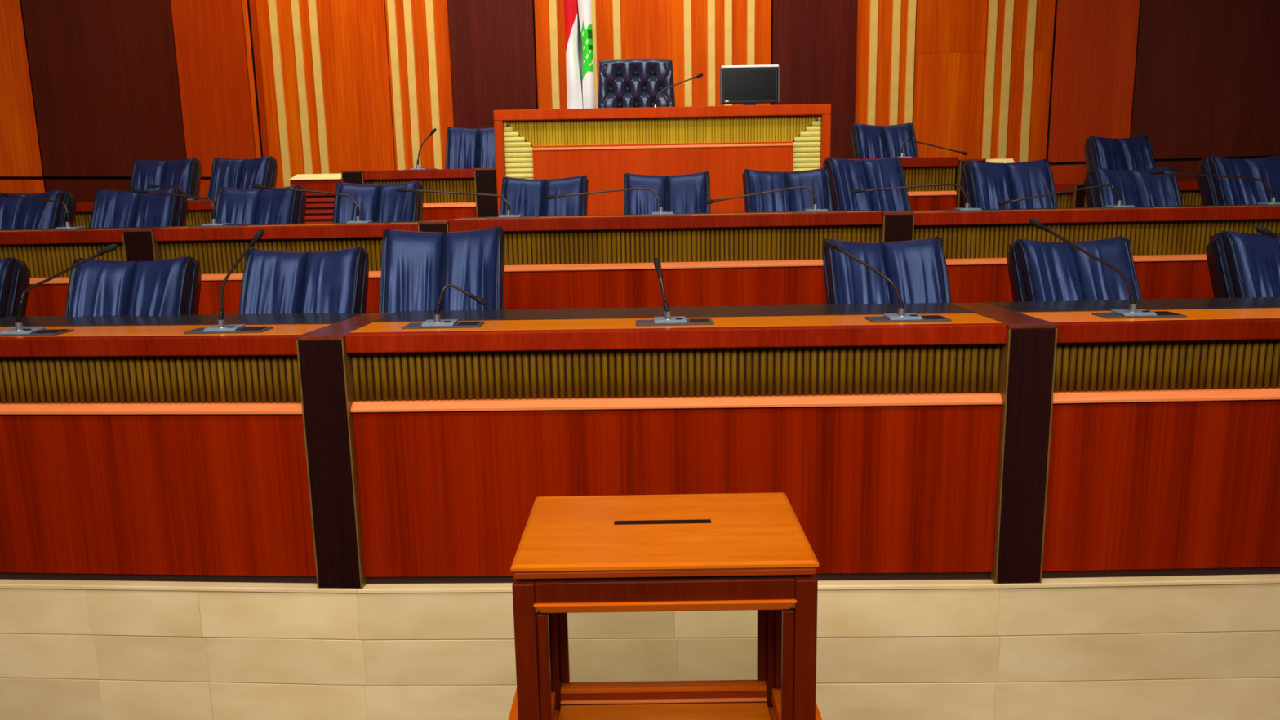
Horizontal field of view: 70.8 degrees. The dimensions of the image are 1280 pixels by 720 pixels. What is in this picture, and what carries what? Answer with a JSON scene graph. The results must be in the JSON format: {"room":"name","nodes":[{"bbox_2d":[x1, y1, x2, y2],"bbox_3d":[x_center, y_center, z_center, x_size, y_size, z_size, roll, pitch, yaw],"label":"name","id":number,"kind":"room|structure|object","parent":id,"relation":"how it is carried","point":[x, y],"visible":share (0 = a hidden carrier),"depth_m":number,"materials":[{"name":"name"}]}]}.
{"room":"parliament chamber","nodes":[
{"label":"parliament chamber","id":0,"kind":"room"},
{"bbox_2d":[0,0,261,203],"bbox_3d":[-5.879,-2.275,8.245,4.600,6.000,0.200,-10,13,-41],"label":"wall","id":1,"kind":"structure","parent":0,"point":[89,89],"depth_m":8.77,"materials":[{"name":"orange wood"}]},
{"bbox_2d":[246,0,1057,187],"bbox_3d":[0.161,-2.656,9.761,8.620,6.000,0.250,-1,10,0],"label":"wall","id":2,"kind":"structure","parent":0,"point":[340,85],"depth_m":9.58,"materials":[{"name":"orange wood"}]},
{"bbox_2d":[1048,0,1279,183],"bbox_3d":[6.489,-2.603,8.805,4.500,6.000,0.200,4,11,26],"label":"wall","id":3,"kind":"structure","parent":0,"point":[1200,79],"depth_m":9.19,"materials":[{"name":"red wood"}]},
{"bbox_3d":[0.025,1.362,4.610,17.200,0.100,16.600,-1,10,0],"label":"floor","id":4,"kind":"structure","parent":0,"visible":0},
{"bbox_2d":[0,573,1279,719],"bbox_3d":[0.021,1.133,3.864,16.800,0.613,0.689,-1,10,0],"label":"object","id":5,"kind":"structure","parent":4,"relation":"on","point":[1172,647],"depth_m":3.57,"materials":[{"name":"beige tile"}]},
{"bbox_2d":[0,312,364,583],"bbox_3d":[-2.913,0.352,3.932,3.321,1.008,0.684,0,10,4],"label":"desk","id":6,"kind":"object","parent":5,"relation":"on","point":[133,448],"visible":0.84,"depth_m":3.55,"materials":[{"name":"red wood"}]},
{"bbox_2d":[0,244,117,336],"bbox_3d":[-2.339,-0.278,3.564,0.524,0.348,0.130,-1,10,0],"label":"gooseneck microphone","id":7,"kind":"object","parent":6,"relation":"on","point":[19,331],"visible":1,"depth_m":3.57,"materials":[{"name":"black plastic"}]},
{"bbox_2d":[0,324,330,337],"bbox_3d":[-2.920,-0.131,3.874,3.321,0.028,0.630,0,10,4],"label":"countertop","id":8,"kind":"structure","parent":6,"relation":"on","point":[278,329],"depth_m":3.62,"materials":[{"name":"brown wood"}]},
{"bbox_2d":[183,228,273,333],"bbox_3d":[-1.629,-0.310,3.530,0.304,0.397,0.130,-1,10,0],"label":"gooseneck microphone","id":9,"kind":"object","parent":6,"relation":"on","point":[221,327],"visible":1,"depth_m":3.54,"materials":[{"name":"black plastic"}]},
{"bbox_2d":[296,312,392,588],"bbox_3d":[-1.169,0.344,3.798,0.180,1.006,0.696,0,10,4],"label":"post","id":10,"kind":"object","parent":5,"relation":"on","point":[324,363],"visible":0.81,"depth_m":3.46,"materials":[{"name":"brown wood"}]},
{"bbox_2d":[344,302,1007,583],"bbox_3d":[0.139,0.322,3.766,2.462,1.014,0.684,-1,10,1],"label":"desk","id":11,"kind":"object","parent":5,"relation":"on","point":[882,440],"visible":0.99,"depth_m":3.44,"materials":[{"name":"red wood"}]},
{"bbox_2d":[402,284,487,328],"bbox_3d":[-0.766,-0.215,3.540,0.317,0.164,0.130,-1,10,0],"label":"gooseneck microphone","id":12,"kind":"object","parent":11,"relation":"on","point":[437,322],"visible":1,"depth_m":3.54,"materials":[{"name":"black plastic"}]},
{"bbox_2d":[351,313,1001,332],"bbox_3d":[0.131,-0.164,3.707,2.462,0.028,0.630,-1,10,1],"label":"countertop","id":13,"kind":"structure","parent":11,"relation":"on","point":[815,320],"depth_m":3.51,"materials":[{"name":"brown wood"}]},
{"bbox_2d":[823,238,951,322],"bbox_3d":[0.947,-0.310,3.457,0.470,0.316,0.130,-1,10,0],"label":"gooseneck microphone","id":14,"kind":"object","parent":11,"relation":"on","point":[901,317],"visible":1,"depth_m":3.47,"materials":[{"name":"black plastic"}]},
{"bbox_2d":[951,302,1057,584],"bbox_3d":[1.450,0.306,3.729,0.178,1.010,0.696,-1,10,0],"label":"post","id":15,"kind":"object","parent":5,"relation":"on","point":[1027,366],"visible":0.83,"depth_m":3.39,"materials":[{"name":"brown wood"}]},
{"bbox_2d":[986,297,1279,577],"bbox_3d":[3.073,0.274,3.735,3.066,1.012,0.684,-1,10,0],"label":"desk","id":16,"kind":"object","parent":5,"relation":"on","point":[1164,459],"visible":0.84,"depth_m":3.42,"materials":[{"name":"red wood"}]},
{"bbox_2d":[1029,217,1186,318],"bbox_3d":[1.790,-0.355,3.452,0.572,0.379,0.130,-1,10,0],"label":"gooseneck microphone","id":17,"kind":"object","parent":16,"relation":"on","point":[1132,313],"visible":1,"depth_m":3.46,"materials":[{"name":"black plastic"}]},
{"bbox_2d":[1020,307,1279,322],"bbox_3d":[3.064,-0.212,3.676,3.066,0.028,0.630,-1,10,0],"label":"countertop","id":18,"kind":"structure","parent":16,"relation":"on","point":[1255,313],"depth_m":3.49,"materials":[{"name":"brown wood"}]},
{"bbox_2d":[508,688,822,719],"bbox_3d":[0.065,1.306,2.068,0.737,0.900,0.583,-1,10,0],"label":"stand","id":19,"kind":"object","parent":4,"relation":"on","point":[513,715],"visible":0.02,"depth_m":2.14,"materials":[{"name":"orange wood"}]},
{"bbox_2d":[510,493,818,719],"bbox_3d":[0.052,0.605,1.943,0.581,0.524,0.422,-1,10,0],"label":"table","id":20,"kind":"object","parent":19,"relation":"on","point":[735,551],"visible":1,"depth_m":1.77,"materials":[{"name":"brown wood"}]},
{"bbox_3d":[-5.406,-0.288,10.017,6.000,1.450,4.940,-1,10,0],"label":"platform","id":21,"kind":"object","parent":4,"relation":"on","visible":0},
{"bbox_2d":[129,157,201,199],"bbox_3d":[-4.238,-1.222,7.882,0.634,1.092,0.855,-1,10,2],"label":"leather chair","id":22,"kind":"object","parent":21,"relation":"on","point":[185,174],"visible":0.37,"depth_m":7.98,"materials":[{"name":"blue leather"}]},
{"bbox_2d":[132,158,166,191],"bbox_3d":[-4.368,-1.498,7.992,0.250,0.580,0.303,-1,10,2],"label":"cushion","id":23,"kind":"object","parent":22,"relation":"on","point":[145,173],"depth_m":7.98,"materials":[{"name":"blue leather"}]},
{"bbox_2d":[162,157,193,198],"bbox_3d":[-4.109,-1.500,7.976,0.250,0.580,0.316,-1,10,2],"label":"cushion","id":24,"kind":"object","parent":22,"relation":"on","point":[180,173],"depth_m":7.97,"materials":[{"name":"blue leather"}]},
{"bbox_2d":[207,155,277,200],"bbox_3d":[-3.578,-1.234,7.880,0.634,1.092,0.855,1,10,10],"label":"leather chair","id":25,"kind":"object","parent":21,"relation":"on","point":[225,172],"visible":0.4,"depth_m":7.98,"materials":[{"name":"blue leather"}]},
{"bbox_2d":[209,157,244,200],"bbox_3d":[-3.684,-1.514,8.006,0.250,0.580,0.301,1,10,10],"label":"cushion","id":26,"kind":"object","parent":25,"relation":"on","point":[225,172],"depth_m":7.99,"materials":[{"name":"blue leather"}]},
{"bbox_2d":[239,155,269,189],"bbox_3d":[-3.429,-1.510,7.957,0.250,0.580,0.309,1,10,10],"label":"cushion","id":27,"kind":"object","parent":25,"relation":"on","point":[252,171],"depth_m":7.94,"materials":[{"name":"blue leather"}]},
{"bbox_3d":[5.717,-0.494,10.017,5.350,1.450,4.940,-1,10,0],"label":"platform","id":28,"kind":"object","parent":4,"relation":"on","visible":0},
{"bbox_2d":[1084,135,1155,170],"bbox_3d":[4.324,-1.400,7.877,0.634,1.132,0.855,-2,10,-8],"label":"leather chair","id":29,"kind":"object","parent":28,"relation":"on","point":[1133,153],"visible":0.49,"depth_m":7.97,"materials":[{"name":"blue leather"}]},
{"bbox_2d":[1092,136,1125,169],"bbox_3d":[4.169,-1.691,7.960,0.250,0.580,0.301,-2,10,-8],"label":"cushion","id":30,"kind":"object","parent":29,"relation":"on","point":[1107,153],"depth_m":7.94,"materials":[{"name":"blue leather"}]},
{"bbox_2d":[1117,135,1153,170],"bbox_3d":[4.426,-1.702,7.992,0.250,0.580,0.309,-2,10,-8],"label":"cushion","id":31,"kind":"object","parent":29,"relation":"on","point":[1137,153],"depth_m":7.98,"materials":[{"name":"blue leather"}]},
{"bbox_3d":[0.015,0.828,4.845,16.800,0.870,1.350,-1,10,0],"label":"platform","id":32,"kind":"object","parent":4,"relation":"on","visible":0},
{"bbox_2d":[0,257,30,317],"bbox_3d":[-3.204,0.071,4.042,0.634,1.017,0.855,0,10,4],"label":"leather chair","id":33,"kind":"object","parent":32,"relation":"on","point":[15,274],"visible":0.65,"depth_m":4.19,"materials":[{"name":"blue leather"}]},
{"bbox_2d":[0,226,168,315],"bbox_3d":[-4.274,-0.224,5.521,2.662,1.118,0.584,-1,10,0],"label":"desk","id":34,"kind":"object","parent":32,"relation":"on","point":[46,254],"visible":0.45,"depth_m":5.21,"materials":[{"name":"red wood"}]},
{"bbox_2d":[64,256,201,316],"bbox_3d":[-2.377,0.060,4.043,0.634,1.007,0.855,-1,10,3],"label":"leather chair","id":35,"kind":"object","parent":32,"relation":"on","point":[170,286],"visible":0.36,"depth_m":4.15,"materials":[{"name":"blue leather"}]},
{"bbox_2d":[69,257,135,316],"bbox_3d":[-2.502,-0.175,4.163,0.250,0.580,0.301,-1,10,3],"label":"cushion","id":36,"kind":"object","parent":35,"relation":"on","point":[97,287],"depth_m":4.15,"materials":[{"name":"blue leather"}]},
{"bbox_2d":[127,256,186,316],"bbox_3d":[-2.244,-0.177,4.146,0.250,0.580,0.309,-1,10,3],"label":"cushion","id":37,"kind":"object","parent":35,"relation":"on","point":[154,287],"depth_m":4.14,"materials":[{"name":"blue leather"}]},
{"bbox_2d":[121,226,182,261],"bbox_3d":[-2.856,-0.248,5.515,0.173,1.118,0.596,-1,10,0],"label":"post","id":38,"kind":"object","parent":32,"relation":"on","point":[140,244],"visible":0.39,"depth_m":5.14,"materials":[{"name":"brown wood"}]},
{"bbox_2d":[153,221,419,314],"bbox_3d":[-2.012,-0.267,5.520,1.512,1.122,0.584,-1,10,0],"label":"desk","id":39,"kind":"object","parent":32,"relation":"on","point":[216,250],"visible":0.32,"depth_m":5.20,"materials":[{"name":"red wood"}]},
{"bbox_2d":[160,222,417,228],"bbox_3d":[-2.022,-0.806,5.452,1.512,0.028,0.530,-1,10,0],"label":"countertop","id":40,"kind":"structure","parent":39,"relation":"on","point":[391,223],"depth_m":5.29,"materials":[{"name":"brown wood"}]},
{"bbox_2d":[238,246,368,314],"bbox_3d":[-1.577,0.031,4.040,0.634,1.037,0.855,0,10,5],"label":"leather chair","id":41,"kind":"object","parent":32,"relation":"on","point":[336,281],"visible":0.42,"depth_m":4.14,"materials":[{"name":"blue leather"}]},
{"bbox_2d":[243,248,306,314],"bbox_3d":[-1.697,-0.221,4.164,0.250,0.580,0.297,0,10,5],"label":"cushion","id":42,"kind":"object","parent":41,"relation":"on","point":[273,281],"depth_m":4.16,"materials":[{"name":"blue leather"}]},
{"bbox_2d":[301,246,358,313],"bbox_3d":[-1.439,-0.221,4.140,0.250,0.580,0.300,0,10,5],"label":"cushion","id":43,"kind":"object","parent":41,"relation":"on","point":[330,278],"depth_m":4.13,"materials":[{"name":"blue leather"}]},
{"bbox_2d":[378,226,504,312],"bbox_3d":[-0.905,-0.021,4.033,0.634,1.117,0.855,-1,10,0],"label":"leather chair","id":44,"kind":"object","parent":32,"relation":"on","point":[416,266],"visible":0.52,"depth_m":4.12,"materials":[{"name":"blue leather"}]},
{"bbox_2d":[384,228,443,312],"bbox_3d":[-1.041,-0.309,4.137,0.250,0.580,0.303,-1,10,0],"label":"cushion","id":45,"kind":"object","parent":44,"relation":"on","point":[414,260],"depth_m":4.12,"materials":[{"name":"blue leather"}]},
{"bbox_2d":[443,226,497,310],"bbox_3d":[-0.781,-0.313,4.130,0.250,0.580,0.316,-1,10,0],"label":"cushion","id":46,"kind":"object","parent":44,"relation":"on","point":[470,258],"depth_m":4.11,"materials":[{"name":"blue leather"}]},
{"bbox_2d":[448,209,882,309],"bbox_3d":[0.156,-0.316,5.519,2.481,1.140,0.584,-1,10,0],"label":"desk","id":47,"kind":"object","parent":32,"relation":"on","point":[755,258],"visible":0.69,"depth_m":5.21,"materials":[{"name":"red wood"}]},
{"bbox_2d":[453,210,869,219],"bbox_3d":[0.145,-0.865,5.448,2.481,0.028,0.530,-1,10,0],"label":"countertop","id":48,"kind":"structure","parent":47,"relation":"on","point":[864,211],"depth_m":5.29,"materials":[{"name":"brown wood"}]},
{"bbox_2d":[822,236,951,304],"bbox_3d":[1.172,-0.018,4.040,0.634,1.032,0.855,-2,10,-5],"label":"leather chair","id":49,"kind":"object","parent":32,"relation":"on","point":[917,268],"visible":0.41,"depth_m":4.14,"materials":[{"name":"blue leather"}]},
{"bbox_2d":[830,239,888,304],"bbox_3d":[1.025,-0.262,4.140,0.250,0.580,0.301,-2,10,-5],"label":"cushion","id":50,"kind":"object","parent":49,"relation":"on","point":[851,282],"depth_m":4.12,"materials":[{"name":"blue leather"}]},
{"bbox_2d":[882,236,946,303],"bbox_3d":[1.284,-0.270,4.158,0.250,0.580,0.309,-2,10,-5],"label":"cushion","id":51,"kind":"object","parent":49,"relation":"on","point":[917,268],"depth_m":4.15,"materials":[{"name":"blue leather"}]},
{"bbox_2d":[868,210,914,242],"bbox_3d":[1.484,-0.336,5.513,0.173,1.134,0.596,-1,10,0],"label":"post","id":52,"kind":"object","parent":32,"relation":"on","point":[896,226],"visible":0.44,"depth_m":5.14,"materials":[{"name":"brown wood"}]},
{"bbox_2d":[1006,235,1142,302],"bbox_3d":[2.072,-0.027,4.040,0.634,1.017,0.855,-3,10,-9],"label":"leather chair","id":53,"kind":"object","parent":32,"relation":"on","point":[1038,271],"visible":0.38,"depth_m":4.15,"materials":[{"name":"blue leather"}]},
{"bbox_2d":[1021,239,1083,301],"bbox_3d":[1.915,-0.262,4.134,0.250,0.580,0.297,-3,10,-9],"label":"cushion","id":54,"kind":"object","parent":53,"relation":"on","point":[1053,272],"depth_m":4.12,"materials":[{"name":"blue leather"}]},
{"bbox_2d":[1069,236,1137,300],"bbox_3d":[2.171,-0.273,4.172,0.250,0.580,0.300,-3,10,-9],"label":"cushion","id":55,"kind":"object","parent":53,"relation":"on","point":[1098,282],"depth_m":4.16,"materials":[{"name":"blue leather"}]},
{"bbox_2d":[897,204,1279,302],"bbox_3d":[3.582,-0.375,5.519,4.023,1.130,0.584,-1,10,0],"label":"desk","id":56,"kind":"object","parent":32,"relation":"on","point":[1168,244],"visible":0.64,"depth_m":5.21,"materials":[{"name":"red wood"}]},
{"bbox_2d":[913,205,1273,213],"bbox_3d":[3.572,-0.918,5.450,4.023,0.028,0.530,-1,10,0],"label":"countertop","id":57,"kind":"structure","parent":56,"relation":"on","point":[1220,206],"depth_m":5.30,"materials":[{"name":"brown wood"}]},
{"bbox_2d":[1205,231,1279,297],"bbox_3d":[3.019,-0.054,4.039,0.634,1.037,0.855,-2,10,-8],"label":"leather chair","id":58,"kind":"object","parent":32,"relation":"on","point":[1241,264],"visible":0.58,"depth_m":4.12,"materials":[{"name":"blue leather"}]},
{"bbox_3d":[0.006,0.333,6.540,16.800,1.250,2.160,-1,10,0],"label":"platform","id":59,"kind":"object","parent":4,"relation":"on","visible":0},
{"bbox_2d":[0,189,76,229],"bbox_3d":[-4.021,-0.575,5.680,0.634,0.982,0.855,0,10,8],"label":"leather chair","id":60,"kind":"object","parent":59,"relation":"on","point":[15,213],"visible":0.41,"depth_m":5.79,"materials":[{"name":"blue leather"}]},
{"bbox_2d":[0,191,28,229],"bbox_3d":[-4.132,-0.799,5.813,0.250,0.580,0.301,0,10,8],"label":"cushion","id":61,"kind":"object","parent":60,"relation":"on","point":[11,208],"depth_m":5.80,"materials":[{"name":"blue leather"}]},
{"bbox_2d":[18,189,61,228],"bbox_3d":[-3.876,-0.797,5.773,0.250,0.580,0.310,0,10,8],"label":"cushion","id":62,"kind":"object","parent":60,"relation":"on","point":[33,214],"depth_m":5.76,"materials":[{"name":"blue leather"}]},
{"bbox_2d":[89,187,187,227],"bbox_3d":[-3.274,-0.588,5.681,0.634,0.982,0.855,0,10,5],"label":"leather chair","id":63,"kind":"object","parent":59,"relation":"on","point":[111,208],"visible":0.28,"depth_m":5.79,"materials":[{"name":"blue leather"}]},
{"bbox_2d":[93,188,140,227],"bbox_3d":[-3.393,-0.813,5.810,0.250,0.580,0.297,0,10,5],"label":"cushion","id":64,"kind":"object","parent":63,"relation":"on","point":[111,208],"depth_m":5.81,"materials":[{"name":"blue leather"}]},
{"bbox_2d":[134,187,176,226],"bbox_3d":[-3.135,-0.813,5.786,0.250,0.580,0.300,0,10,5],"label":"cushion","id":65,"kind":"object","parent":63,"relation":"on","point":[150,209],"depth_m":5.78,"materials":[{"name":"blue leather"}]},
{"bbox_2d":[73,200,213,227],"bbox_3d":[-5.027,-0.859,7.599,3.180,0.908,0.504,-1,10,0],"label":"desk","id":66,"kind":"object","parent":59,"relation":"on","point":[199,212],"visible":0.12,"depth_m":7.34,"materials":[{"name":"red wood"}]},
{"bbox_2d":[214,185,306,224],"bbox_3d":[-2.501,-0.603,5.680,0.634,0.982,0.855,0,10,8],"label":"leather chair","id":67,"kind":"object","parent":59,"relation":"on","point":[233,206],"visible":0.31,"depth_m":5.79,"materials":[{"name":"blue leather"}]},
{"bbox_2d":[216,186,261,224],"bbox_3d":[-2.612,-0.828,5.812,0.250,0.580,0.303,0,10,8],"label":"cushion","id":68,"kind":"object","parent":67,"relation":"on","point":[234,206],"depth_m":5.81,"materials":[{"name":"blue leather"}]},
{"bbox_2d":[255,185,296,223],"bbox_3d":[-2.356,-0.825,5.770,0.250,0.580,0.316,0,10,8],"label":"cushion","id":69,"kind":"object","parent":67,"relation":"on","point":[272,206],"depth_m":5.76,"materials":[{"name":"blue leather"}]},
{"bbox_2d":[288,173,342,222],"bbox_3d":[-2.604,-0.994,7.554,0.420,1.102,0.480,-1,10,0],"label":"lectern","id":70,"kind":"object","parent":59,"relation":"on","point":[319,206],"visible":0.21,"depth_m":7.27,"materials":[{"name":"wood"}]},
{"bbox_2d":[332,180,423,222],"bbox_3d":[-1.716,-0.625,5.680,0.634,0.997,0.855,0,10,6],"label":"leather chair","id":71,"kind":"object","parent":59,"relation":"on","point":[375,202],"visible":0.3,"depth_m":5.79,"materials":[{"name":"blue leather"}]},
{"bbox_2d":[336,182,379,222],"bbox_3d":[-1.834,-0.856,5.807,0.250,0.580,0.301,0,10,6],"label":"cushion","id":72,"kind":"object","parent":71,"relation":"on","point":[366,197],"depth_m":5.80,"materials":[{"name":"blue leather"}]},
{"bbox_2d":[376,180,416,222],"bbox_3d":[-1.576,-0.856,5.776,0.250,0.580,0.309,0,10,6],"label":"cushion","id":73,"kind":"object","parent":71,"relation":"on","point":[392,205],"depth_m":5.77,"materials":[{"name":"blue leather"}]},
{"bbox_2d":[363,168,476,221],"bbox_3d":[-1.769,-1.025,7.580,0.895,1.124,0.504,-1,10,0],"label":"desk","id":74,"kind":"object","parent":59,"relation":"on","point":[436,206],"visible":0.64,"depth_m":7.30,"materials":[{"name":"red wood"}]},
{"bbox_2d":[474,168,497,217],"bbox_3d":[-1.225,-1.034,7.574,0.190,1.122,0.516,-1,10,0],"label":"post","id":75,"kind":"object","parent":59,"relation":"on","point":[485,178],"visible":0.37,"depth_m":7.26,"materials":[{"name":"brown wood"}]},
{"bbox_2d":[499,175,588,216],"bbox_3d":[-0.637,-0.652,5.678,0.634,1.012,0.855,0,10,6],"label":"leather chair","id":76,"kind":"object","parent":59,"relation":"on","point":[525,197],"visible":0.29,"depth_m":5.79,"materials":[{"name":"blue leather"}]},
{"bbox_2d":[503,177,544,216],"bbox_3d":[-0.754,-0.891,5.806,0.250,0.580,0.297,0,10,6],"label":"cushion","id":77,"kind":"object","parent":76,"relation":"on","point":[525,197],"depth_m":5.80,"materials":[{"name":"blue leather"}]},
{"bbox_2d":[544,175,583,215],"bbox_3d":[-0.496,-0.891,5.778,0.250,0.580,0.300,0,10,6],"label":"cushion","id":78,"kind":"object","parent":76,"relation":"on","point":[571,205],"depth_m":5.77,"materials":[{"name":"blue leather"}]},
{"bbox_2d":[493,103,831,216],"bbox_3d":[0.185,-1.269,7.520,2.617,1.552,0.850,-1,10,0],"label":"rostrum","id":79,"kind":"object","parent":59,"relation":"on","point":[603,145],"visible":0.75,"depth_m":7.05,"materials":[{"name":"brown wood"}]},
{"bbox_2d":[720,64,779,105],"bbox_3d":[0.884,-2.193,7.244,0.476,0.339,0.114,-1,10,0],"label":"monitor","id":80,"kind":"object","parent":79,"relation":"on","point":[747,85],"visible":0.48,"depth_m":7.22,"materials":[{"name":"black plastic"}]},
{"bbox_2d":[623,171,710,213],"bbox_3d":[0.170,-0.672,5.678,0.634,1.022,0.855,-1,10,3],"label":"leather chair","id":81,"kind":"object","parent":59,"relation":"on","point":[687,193],"visible":0.41,"depth_m":5.78,"materials":[{"name":"blue leather"}]},
{"bbox_2d":[627,173,666,213],"bbox_3d":[0.044,-0.914,5.796,0.250,0.580,0.303,-1,10,3],"label":"cushion","id":82,"kind":"object","parent":81,"relation":"on","point":[639,202],"depth_m":5.78,"materials":[{"name":"blue leather"}]},
{"bbox_2d":[667,171,706,213],"bbox_3d":[0.303,-0.916,5.776,0.250,0.580,0.316,-1,10,3],"label":"cushion","id":83,"kind":"object","parent":81,"relation":"on","point":[686,193],"depth_m":5.77,"materials":[{"name":"blue leather"}]},
{"bbox_2d":[742,167,832,212],"bbox_3d":[0.977,-0.692,5.677,0.634,1.032,0.855,-2,10,-4],"label":"leather chair","id":84,"kind":"object","parent":59,"relation":"on","point":[754,181],"visible":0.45,"depth_m":5.78,"materials":[{"name":"blue leather"}]},
{"bbox_2d":[747,168,787,212],"bbox_3d":[0.832,-0.936,5.779,0.250,0.580,0.301,-2,10,-4],"label":"cushion","id":85,"kind":"object","parent":84,"relation":"on","point":[758,181],"depth_m":5.76,"materials":[{"name":"blue leather"}]},
{"bbox_2d":[786,167,829,211],"bbox_3d":[1.091,-0.944,5.793,0.250,0.580,0.309,-2,10,-4],"label":"cushion","id":86,"kind":"object","parent":84,"relation":"on","point":[797,199],"depth_m":5.79,"materials":[{"name":"blue leather"}]},
{"bbox_2d":[822,156,911,210],"bbox_3d":[1.639,-0.831,6.148,0.634,1.117,0.855,-4,10,-14],"label":"leather chair","id":87,"kind":"object","parent":59,"relation":"on","point":[846,175],"visible":0.48,"depth_m":6.23,"materials":[{"name":"blue leather"}]},
{"bbox_2d":[830,156,871,210],"bbox_3d":[1.470,-1.113,6.219,0.250,0.580,0.297,-4,10,-14],"label":"cushion","id":88,"kind":"object","parent":87,"relation":"on","point":[846,175],"depth_m":6.19,"materials":[{"name":"blue leather"}]},
{"bbox_2d":[862,156,907,210],"bbox_3d":[1.722,-1.128,6.279,0.250,0.580,0.300,-4,10,-14],"label":"cushion","id":89,"kind":"object","parent":87,"relation":"on","point":[882,173],"depth_m":6.26,"materials":[{"name":"blue leather"}]},
{"bbox_2d":[851,156,958,210],"bbox_3d":[2.135,-1.108,7.578,0.870,1.146,0.504,-1,10,0],"label":"desk","id":90,"kind":"object","parent":59,"relation":"on","point":[917,171],"visible":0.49,"depth_m":7.30,"materials":[{"name":"red wood"}]},
{"bbox_2d":[960,159,1057,208],"bbox_3d":[2.421,-0.733,5.674,0.634,1.062,0.855,-2,10,-6],"label":"leather chair","id":91,"kind":"object","parent":59,"relation":"on","point":[985,184],"visible":0.44,"depth_m":5.77,"materials":[{"name":"blue leather"}]},
{"bbox_2d":[969,160,1013,208],"bbox_3d":[2.272,-0.991,5.768,0.250,0.580,0.303,-2,10,-6],"label":"cushion","id":92,"kind":"object","parent":91,"relation":"on","point":[990,183],"depth_m":5.75,"materials":[{"name":"blue leather"}]},
{"bbox_2d":[1005,159,1054,208],"bbox_3d":[2.530,-1.000,5.788,0.250,0.580,0.316,-2,10,-6],"label":"cushion","id":93,"kind":"object","parent":91,"relation":"on","point":[1031,178],"depth_m":5.78,"materials":[{"name":"blue leather"}]},
{"bbox_2d":[1083,165,1182,207],"bbox_3d":[3.237,-0.719,5.679,0.634,1.002,0.855,-2,10,-6],"label":"leather chair","id":94,"kind":"object","parent":59,"relation":"on","point":[1136,188],"visible":0.3,"depth_m":5.79,"materials":[{"name":"blue leather"}]},
{"bbox_2d":[1094,167,1138,206],"bbox_3d":[3.087,-0.948,5.779,0.250,0.580,0.301,-2,10,-6],"label":"cushion","id":95,"kind":"object","parent":94,"relation":"on","point":[1126,182],"depth_m":5.77,"materials":[{"name":"blue leather"}]},
{"bbox_2d":[1129,165,1179,206],"bbox_3d":[3.346,-0.956,5.802,0.250,0.580,0.309,-2,10,-6],"label":"cushion","id":96,"kind":"object","parent":94,"relation":"on","point":[1159,189],"depth_m":5.80,"materials":[{"name":"blue leather"}]},
{"bbox_2d":[1195,155,1279,204],"bbox_3d":[3.986,-0.762,5.673,0.634,1.062,0.855,-3,10,-10],"label":"leather chair","id":97,"kind":"object","parent":59,"relation":"on","point":[1213,190],"visible":0.43,"depth_m":5.77,"materials":[{"name":"blue leather"}]},
{"bbox_2d":[1211,155,1258,204],"bbox_3d":[3.826,-1.019,5.759,0.250,0.580,0.297,-3,10,-10],"label":"cushion","id":98,"kind":"object","parent":97,"relation":"on","point":[1224,190],"depth_m":5.74,"materials":[{"name":"blue leather"}]},
{"bbox_2d":[1243,155,1279,202],"bbox_3d":[4.082,-1.031,5.802,0.250,0.580,0.300,-3,10,-10],"label":"cushion","id":99,"kind":"object","parent":97,"relation":"on","point":[1267,169],"depth_m":5.79,"materials":[{"name":"blue leather"}]},
{"bbox_3d":[-1.755,-0.246,8.919,1.300,1.620,2.740,-1,10,0],"label":"platform","id":100,"kind":"object","parent":4,"relation":"on","visible":0},
{"bbox_2d":[445,126,495,168],"bbox_3d":[-1.427,-1.471,7.847,0.634,1.152,0.855,-1,10,0],"label":"leather chair","id":101,"kind":"object","parent":100,"relation":"on","point":[465,148],"visible":0.34,"depth_m":7.93,"materials":[{"name":"blue leather"}]},
{"bbox_2d":[448,126,478,168],"bbox_3d":[-1.563,-1.776,7.950,0.250,0.580,0.297,-1,10,0],"label":"cushion","id":102,"kind":"object","parent":101,"relation":"on","point":[463,143],"depth_m":7.93,"materials":[{"name":"blue leather"}]},
{"bbox_3d":[2.279,-0.321,8.919,1.530,1.620,2.740,-1,10,0],"label":"platform","id":103,"kind":"object","parent":4,"relation":"on","visible":0},
{"bbox_2d":[850,122,918,159],"bbox_3d":[2.207,-1.518,7.849,0.634,1.112,0.855,-2,10,-8],"label":"leather chair","id":104,"kind":"object","parent":103,"relation":"on","point":[867,141],"visible":0.45,"depth_m":7.94,"materials":[{"name":"blue leather"}]},
{"bbox_2d":[855,123,886,158],"bbox_3d":[2.052,-1.800,7.933,0.250,0.580,0.303,-2,10,-8],"label":"cushion","id":105,"kind":"object","parent":104,"relation":"on","point":[870,140],"depth_m":7.91,"materials":[{"name":"blue leather"}]},
{"bbox_2d":[881,122,915,157],"bbox_3d":[2.309,-1.810,7.963,0.250,0.580,0.316,-2,10,-8],"label":"cushion","id":106,"kind":"object","parent":104,"relation":"on","point":[893,135],"depth_m":7.96,"materials":[{"name":"blue leather"}]},
{"bbox_3d":[0.201,-0.480,8.803,2.620,2.050,2.900,-1,10,0],"label":"platform","id":107,"kind":"object","parent":4,"relation":"on","visible":0},
{"bbox_2d":[563,0,595,108],"bbox_3d":[-0.508,-2.896,8.466,0.294,2.850,0.509,2,10,14],"label":"flag","id":108,"kind":"object","parent":107,"relation":"on","point":[580,94],"visible":0.7,"depth_m":8.29,"materials":[{"name":"white fabric"}]},
{"bbox_2d":[597,58,675,108],"bbox_3d":[-0.027,-1.982,7.796,0.800,1.266,0.645,-1,10,0],"label":"tufted chair","id":109,"kind":"object","parent":107,"relation":"on","point":[622,82],"visible":0.48,"depth_m":7.88,"materials":[{"name":"blue leather"}]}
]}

